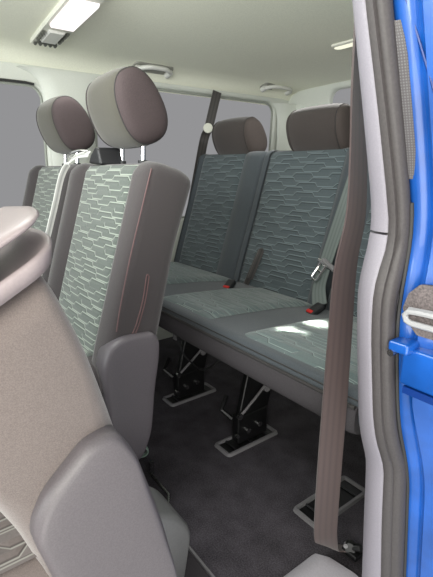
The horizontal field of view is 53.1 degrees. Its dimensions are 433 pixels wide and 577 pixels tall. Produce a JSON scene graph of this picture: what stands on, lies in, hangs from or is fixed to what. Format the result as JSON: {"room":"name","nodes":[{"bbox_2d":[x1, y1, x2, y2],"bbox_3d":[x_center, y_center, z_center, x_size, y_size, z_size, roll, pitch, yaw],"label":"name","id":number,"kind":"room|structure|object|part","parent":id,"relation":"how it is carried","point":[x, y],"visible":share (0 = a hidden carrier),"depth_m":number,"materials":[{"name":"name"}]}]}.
{"room":"vehicle interior","nodes":[
{"label":"vehicle interior","id":0,"kind":"room"},
{"bbox_2d":[0,61,288,339],"bbox_3d":[-0.578,-0.282,1.969,2.540,1.272,0.066,-11,19,-35],"label":"wall","id":1,"kind":"structure","parent":0,"point":[8,70],"depth_m":2.10,"materials":[{"name":"beige plastic"}]},
{"bbox_2d":[0,78,33,85],"bbox_3d":[-1.123,-0.716,1.387,1.031,0.013,0.010,-11,19,-35],"label":"trim","id":2,"kind":"structure","parent":1,"relation":"attached to","point":[1,79],"depth_m":1.65,"materials":[{"name":"grey rubber"}]},
{"bbox_2d":[0,84,44,207],"bbox_3d":[-1.142,-0.453,1.507,1.095,0.585,0.037,-11,19,-35],"label":"window","id":3,"kind":"structure","parent":1,"relation":"in","point":[21,140],"depth_m":1.74,"materials":[{"name":"black glass"}]},
{"bbox_2d":[0,81,47,165],"bbox_3d":[-1.130,-0.453,1.499,1.062,0.565,0.042,-11,19,-35],"label":"trim","id":4,"kind":"structure","parent":1,"relation":"attached to","point":[1,82],"depth_m":1.71,"materials":[{"name":"grey dark rubber"}]},
{"bbox_2d":[17,66,98,165],"bbox_3d":[-0.602,-0.553,1.842,0.404,0.662,0.056,-11,19,-35],"label":"trim","id":5,"kind":"structure","parent":1,"relation":"attached to","point":[53,83],"depth_m":1.74,"materials":[{"name":"beige plastic"}]},
{"bbox_2d":[97,92,270,215],"bbox_3d":[-0.120,-0.674,2.237,1.075,0.628,0.040,-11,19,-35],"label":"window","id":6,"kind":"structure","parent":1,"relation":"in","point":[186,114],"depth_m":2.18,"materials":[{"name":"black glass"}]},
{"bbox_2d":[95,89,272,217],"bbox_3d":[-0.112,-0.672,2.226,1.052,0.607,0.045,-11,19,-35],"label":"trim","id":7,"kind":"structure","parent":1,"relation":"attached to","point":[164,90],"depth_m":2.25,"materials":[{"name":"grey rubber"}]},
{"bbox_2d":[188,90,220,200],"bbox_3d":[-0.092,-0.559,2.208,0.263,0.851,0.041,-6,16,-22],"label":"belt","id":8,"kind":"object","parent":1,"relation":"attached to","point":[215,98],"visible":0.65,"depth_m":2.16,"materials":[{"name":"black fabric"}]},
{"bbox_2d":[0,0,353,105],"bbox_3d":[-0.099,-0.735,1.192,2.550,0.118,1.590,-11,19,-35],"label":"ceiling","id":9,"kind":"structure","parent":0,"point":[236,46],"depth_m":1.56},
{"bbox_2d":[30,0,104,47],"bbox_3d":[-0.454,-0.825,1.313,0.094,0.043,0.627,-10,18,-32],"label":"ceiling light","id":10,"kind":"object","parent":9,"relation":"attached to","point":[66,16],"visible":0.98,"depth_m":1.30,"materials":[{"name":"white plastic"}]},
{"bbox_3d":[-0.554,-0.860,1.461,0.051,0.033,0.129,-10,18,-32],"label":"vent panel","id":11,"kind":"part","parent":10,"relation":"part of","materials":[{"name":"grey plastic"}]},
{"bbox_2d":[50,0,99,31],"bbox_3d":[-0.420,-0.809,1.267,0.075,0.033,0.256,-10,18,-32],"label":"reading lamp","id":12,"kind":"object","parent":10,"relation":"attached to","point":[68,15],"depth_m":1.24,"materials":[{"name":"white plastic"}]},
{"bbox_2d":[132,61,172,78],"bbox_3d":[-0.272,-0.959,1.898,0.194,0.046,0.090,-11,19,-35],"label":"handle","id":13,"kind":"object","parent":9,"relation":"attached to","point":[164,70],"visible":0.87,"depth_m":1.88,"materials":[{"name":"grey plastic"}]},
{"bbox_2d":[260,83,292,95],"bbox_3d":[0.334,-1.078,2.336,0.219,0.046,0.090,-11,19,-35],"label":"handle","id":14,"kind":"object","parent":9,"relation":"attached to","point":[265,86],"visible":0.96,"depth_m":2.29,"materials":[{"name":"grey plastic"}]},
{"bbox_3d":[0.327,-1.089,2.344,0.219,0.028,0.064,-11,19,-35],"label":"plate","id":15,"kind":"part","parent":14,"relation":"part of","materials":[{"name":"grey plastic"}]},
{"bbox_2d":[331,39,352,49],"bbox_3d":[0.481,-0.904,1.596,0.050,0.024,0.120,-11,19,-35],"label":"recessed light","id":16,"kind":"object","parent":9,"relation":"in","point":[349,43],"visible":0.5,"depth_m":1.59,"materials":[{"name":"white plastic"}]},
{"bbox_2d":[139,337,365,576],"bbox_3d":[-0.088,0.509,1.558,2.700,0.040,1.560,-11,19,-35],"label":"floor","id":17,"kind":"structure","parent":0,"point":[238,513],"depth_m":1.30,"materials":[{"name":"carpet"}]},
{"bbox_2d":[22,96,94,282],"bbox_3d":[-0.773,-0.062,1.446,0.774,1.120,0.493,-11,19,-35],"label":"passenger seat","id":18,"kind":"object","parent":17,"relation":"on","point":[64,125],"visible":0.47,"depth_m":1.45,"materials":[{"name":"fabric"}]},
{"bbox_3d":[-0.620,-0.182,1.521,0.157,0.473,0.322,-11,19,-35],"label":"patterned panel","id":19,"kind":"part","parent":18,"relation":"part of","materials":[{"name":"fabric"}]},
{"bbox_3d":[-0.596,-0.184,1.552,0.280,0.501,0.490,-11,19,-35],"label":"backrest","id":20,"kind":"part","parent":18,"relation":"part of","materials":[{"name":"fabric"}]},
{"bbox_3d":[-0.468,-0.544,1.433,0.139,0.172,0.024,-11,19,-35],"label":"panel","id":21,"kind":"part","parent":18,"relation":"part of","materials":[{"name":"fabric"}]},
{"bbox_2d":[0,206,214,576],"bbox_3d":[-0.375,0.240,0.671,0.940,0.945,0.651,-11,19,-35],"label":"passenger seat","id":22,"kind":"object","parent":17,"relation":"on","point":[76,499],"visible":1,"depth_m":0.42,"materials":[{"name":"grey fabric"}]},
{"bbox_3d":[-0.482,0.272,0.478,0.475,0.001,0.398,-11,19,-35],"label":"patterned panel","id":23,"kind":"part","parent":22,"relation":"part of","materials":[{"name":"grey fabric"}]},
{"bbox_3d":[-0.307,0.031,0.356,0.310,0.182,0.154,-11,19,-35],"label":"release lever","id":24,"kind":"part","parent":22,"relation":"part of","materials":[{"name":"plastic"}]},
{"bbox_2d":[0,557,48,576],"bbox_3d":[-0.464,0.341,0.519,0.590,0.150,0.425,-11,19,-35],"label":"seat cushion","id":25,"kind":"object","parent":22,"relation":"on","point":[9,566],"depth_m":0.45,"materials":[{"name":"brown fabric"}]},
{"bbox_3d":[-0.296,0.180,0.602,0.271,0.484,0.430,-11,19,-35],"label":"backrest","id":26,"kind":"part","parent":22,"relation":"part of","materials":[{"name":"brown fabric"}]},
{"bbox_3d":[-0.139,0.560,1.143,0.044,0.029,0.268,-5,16,-16],"label":"brace rod","id":27,"kind":"part","parent":22,"relation":"part of","materials":[{"name":"black metal"}]},
{"bbox_3d":[-0.165,0.674,0.845,0.385,0.014,0.360,-11,19,-35],"label":"foot rail","id":28,"kind":"part","parent":22,"relation":"part of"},
{"bbox_2d":[47,66,190,459],"bbox_3d":[-0.474,0.047,1.044,0.774,1.120,0.508,-11,19,-35],"label":"passenger seat","id":29,"kind":"object","parent":17,"relation":"on","point":[120,221],"visible":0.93,"depth_m":1.01,"materials":[{"name":"fabric"}]},
{"bbox_2d":[41,149,90,275],"bbox_3d":[-0.464,-0.169,1.297,0.218,0.472,0.083,-1,15,-5],"label":"belt","id":30,"kind":"object","parent":29,"relation":"attached to","point":[84,153],"visible":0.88,"depth_m":1.29,"materials":[{"name":"grey fabric"}]},
{"bbox_3d":[-0.541,0.150,1.032,0.400,0.008,0.320,-11,19,-35],"label":"patterned panel","id":31,"kind":"part","parent":29,"relation":"part of","materials":[{"name":"grey fabric"}]},
{"bbox_2d":[87,355,102,396],"bbox_3d":[-0.557,0.220,1.039,0.480,0.130,0.470,-11,19,-35],"label":"seat cushion","id":32,"kind":"object","parent":29,"relation":"on","point":[97,367],"depth_m":0.97,"materials":[{"name":"fabric"}]},
{"bbox_3d":[-0.291,-0.477,1.188,0.139,0.172,0.024,-11,19,-35],"label":"panel","id":33,"kind":"part","parent":29,"relation":"part of","materials":[{"name":"fabric"}]},
{"bbox_3d":[-0.326,-0.074,1.125,0.157,0.473,0.322,-11,19,-35],"label":"patterned panel","id":34,"kind":"part","parent":29,"relation":"part of","materials":[{"name":"grey fabric"}]},
{"bbox_3d":[-0.302,-0.076,1.156,0.280,0.501,0.490,-11,19,-35],"label":"backrest","id":35,"kind":"part","parent":29,"relation":"part of","materials":[{"name":"fabric"}]},
{"bbox_3d":[-0.260,-0.378,1.193,0.019,0.084,0.013,-11,19,-35],"label":"post","id":36,"kind":"part","parent":29,"relation":"part of","materials":[{"name":"silver metal"}]},
{"bbox_3d":[-0.174,-0.436,1.037,0.139,0.172,0.024,-11,19,-35],"label":"panel","id":37,"kind":"part","parent":29,"relation":"part of","materials":[{"name":"fabric"}]},
{"bbox_3d":[-0.186,-0.352,1.097,0.019,0.084,0.013,-11,19,-35],"label":"post","id":38,"kind":"part","parent":29,"relation":"part of","materials":[{"name":"silver metal"}]},
{"bbox_2d":[162,382,215,406],"bbox_3d":[-0.109,0.428,1.763,0.220,0.009,0.085,-11,19,-35],"label":"floor plate","id":39,"kind":"object","parent":17,"relation":"on","point":[171,400],"visible":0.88,"depth_m":1.74,"materials":[{"name":"black metal"}]},
{"bbox_2d":[214,424,277,456],"bbox_3d":[0.103,0.508,1.470,0.225,0.009,0.085,-11,19,-35],"label":"floor plate","id":40,"kind":"object","parent":17,"relation":"on","point":[227,446],"visible":0.73,"depth_m":1.44,"materials":[{"name":"black metal"}]},
{"bbox_2d":[158,103,374,443],"bbox_3d":[0.128,-0.091,1.553,0.772,1.097,1.465,-11,19,-35],"label":"bench","id":41,"kind":"object","parent":17,"relation":"on","point":[245,198],"visible":0.63,"depth_m":1.56,"materials":[{"name":"fabric"}]},
{"bbox_3d":[-0.239,-0.071,1.863,0.457,0.051,0.465,-11,19,-35],"label":"patterned panel","id":42,"kind":"part","parent":41,"relation":"part of","materials":[{"name":"grey fabric"}]},
{"bbox_3d":[-0.031,-0.354,2.041,0.183,0.533,0.322,-11,19,-35],"label":"patterned panel","id":43,"kind":"part","parent":41,"relation":"part of","materials":[{"name":"grey fabric"}]},
{"bbox_3d":[0.025,-0.346,2.031,0.297,0.562,0.495,-11,19,-35],"label":"backrest","id":44,"kind":"part","parent":41,"relation":"part of","materials":[{"name":"fabric"}]},
{"bbox_2d":[223,279,235,287],"bbox_3d":[0.049,-0.011,1.659,0.034,0.040,0.055,10,18,32],"label":"belt buckle","id":45,"kind":"object","parent":41,"relation":"on","point":[230,283],"visible":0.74,"depth_m":1.65,"materials":[{"name":"black plastic"}]},
{"bbox_3d":[0.074,0.039,1.459,0.457,0.051,0.280,-11,19,-35],"label":"patterned panel","id":46,"kind":"part","parent":41,"relation":"part of","materials":[{"name":"grey fabric"}]},
{"bbox_2d":[243,248,263,284],"bbox_3d":[0.154,-0.085,1.726,0.086,0.150,0.040,-8,17,-26],"label":"belt","id":47,"kind":"object","parent":41,"relation":"on","point":[259,254],"visible":1,"depth_m":1.71,"materials":[{"name":"fabric"}]},
{"bbox_3d":[0.175,-0.656,1.876,0.135,0.164,0.030,-11,19,-35],"label":"panel","id":48,"kind":"part","parent":41,"relation":"part of","materials":[{"name":"brown fabric"}]},
{"bbox_2d":[162,281,359,425],"bbox_3d":[0.040,0.059,1.526,0.530,0.106,1.465,-11,19,-35],"label":"seat cushion","id":49,"kind":"object","parent":41,"relation":"on","point":[263,330],"depth_m":1.17,"materials":[{"name":"fabric"}]},
{"bbox_3d":[0.316,-0.607,1.694,0.135,0.164,0.030,-11,19,-35],"label":"panel","id":50,"kind":"part","parent":41,"relation":"part of","materials":[{"name":"brown fabric"}]},
{"bbox_3d":[0.317,-0.243,1.655,0.297,0.562,0.470,-11,19,-35],"label":"backrest","id":51,"kind":"part","parent":41,"relation":"part of","materials":[{"name":"fabric"}]},
{"bbox_3d":[0.271,-0.248,1.651,0.183,0.533,0.384,-11,19,-35],"label":"patterned panel","id":52,"kind":"part","parent":41,"relation":"part of","materials":[{"name":"grey fabric"}]},
{"bbox_3d":[0.348,0.135,1.106,0.457,0.051,0.355,-11,19,-35],"label":"patterned panel","id":53,"kind":"part","parent":41,"relation":"part of","materials":[{"name":"grey fabric"}]},
{"bbox_2d":[306,302,324,314],"bbox_3d":[0.312,0.068,1.367,0.055,0.040,0.034,-7,17,-24],"label":"belt buckle","id":54,"kind":"object","parent":41,"relation":"on","point":[317,308],"visible":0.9,"depth_m":1.35,"materials":[{"name":"black plastic"}]},
{"bbox_2d":[311,177,347,305],"bbox_3d":[0.400,-0.216,1.425,0.217,0.544,0.096,-11,19,-35],"label":"belt","id":55,"kind":"object","parent":41,"relation":"on","point":[322,271],"visible":0.72,"depth_m":1.44,"materials":[{"name":"grey fabric"}]},
{"bbox_3d":[0.462,-0.555,1.505,0.135,0.164,0.030,-11,19,-35],"label":"panel","id":56,"kind":"part","parent":41,"relation":"part of","materials":[{"name":"brown fabric"}]},
{"bbox_3d":[0.607,-0.142,1.281,0.297,0.562,0.483,-11,19,-35],"label":"backrest","id":57,"kind":"part","parent":41,"relation":"part of","materials":[{"name":"fabric"}]},
{"bbox_3d":[0.580,-0.140,1.253,0.183,0.533,0.372,-11,19,-35],"label":"patterned panel","id":58,"kind":"part","parent":41,"relation":"part of","materials":[{"name":"grey fabric"}]},
{"bbox_2d":[284,553,357,576],"bbox_3d":[-0.189,0.746,0.642,1.205,0.044,0.145,-11,19,-35],"label":"trim","id":59,"kind":"structure","parent":17,"relation":"on","point":[316,565],"depth_m":0.98,"materials":[{"name":"grey plastic"}]},
{"bbox_2d":[293,476,364,527],"bbox_3d":[0.317,0.583,1.194,0.225,0.009,0.090,-11,19,-35],"label":"floor plate","id":60,"kind":"object","parent":17,"relation":"on","point":[351,492],"visible":0.66,"depth_m":1.19,"materials":[{"name":"black metal"}]},
{"bbox_2d":[289,80,350,107],"bbox_3d":[0.899,-0.333,2.075,0.086,1.315,1.590,-11,19,-35],"label":"wall","id":61,"kind":"structure","parent":0,"point":[321,95],"depth_m":2.31,"materials":[{"name":"beige plastic"}]},
{"bbox_2d":[273,103,302,150],"bbox_3d":[0.467,-0.688,2.476,0.317,0.690,0.105,5,16,16],"label":"trim","id":62,"kind":"structure","parent":61,"relation":"attached to","point":[283,110],"depth_m":2.44,"materials":[{"name":"beige plastic"}]},
{"bbox_2d":[333,88,350,104],"bbox_3d":[0.959,-0.640,1.938,0.058,0.600,1.115,-11,19,-35],"label":"window","id":63,"kind":"structure","parent":61,"relation":"in","point":[343,95],"depth_m":2.23,"materials":[{"name":"grey glass"}]},
{"bbox_3d":[0.867,-0.041,1.106,1.300,1.260,0.053,-11,19,-35],"label":"wall","id":64,"kind":"structure","parent":0,"visible":0},
{"bbox_2d":[314,26,366,561],"bbox_3d":[0.226,0.105,0.792,0.086,1.105,0.259,13,20,39],"label":"belt","id":65,"kind":"object","parent":64,"relation":"hanging from","point":[340,325],"visible":0.94,"depth_m":0.73,"materials":[{"name":"brown fabric"}]},
{"bbox_2d":[352,0,388,232],"bbox_3d":[0.196,-0.308,0.508,0.216,0.491,0.086,-11,19,-35],"label":"trim","id":66,"kind":"structure","parent":64,"relation":"attached to","point":[379,208],"depth_m":0.54,"materials":[{"name":"grey plastic"}]},
{"bbox_2d":[357,231,398,576],"bbox_3d":[0.290,0.299,0.740,0.196,0.796,0.080,-11,19,-35],"label":"trim","id":67,"kind":"structure","parent":64,"relation":"attached to","point":[371,559],"depth_m":0.68,"materials":[{"name":"grey plastic"}]},
{"bbox_2d":[365,0,410,576],"bbox_3d":[0.237,0.069,0.643,0.331,1.290,0.070,-11,19,-35],"label":"door seal","id":68,"kind":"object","parent":64,"relation":"attached to","point":[380,13],"depth_m":0.59,"materials":[{"name":"rubber"}]},
{"bbox_2d":[395,202,413,576],"bbox_3d":[0.312,0.272,0.714,0.152,0.821,0.005,-11,19,-35],"label":"trim","id":69,"kind":"structure","parent":64,"relation":"attached to","point":[401,292],"depth_m":0.64,"materials":[{"name":"grey rubber"}]},
{"bbox_2d":[394,20,415,178],"bbox_3d":[0.225,-0.217,0.513,0.066,0.170,0.012,-10,18,-32],"label":"trim","id":70,"kind":"structure","parent":64,"relation":"attached to","point":[403,62],"depth_m":0.51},
{"bbox_2d":[387,0,432,576],"bbox_3d":[0.419,0.105,0.683,0.563,1.200,0.149,-11,19,-35],"label":"door","id":71,"kind":"structure","parent":64,"relation":"in","point":[414,343],"depth_m":0.58,"materials":[{"name":"blue paint"}]}
]}

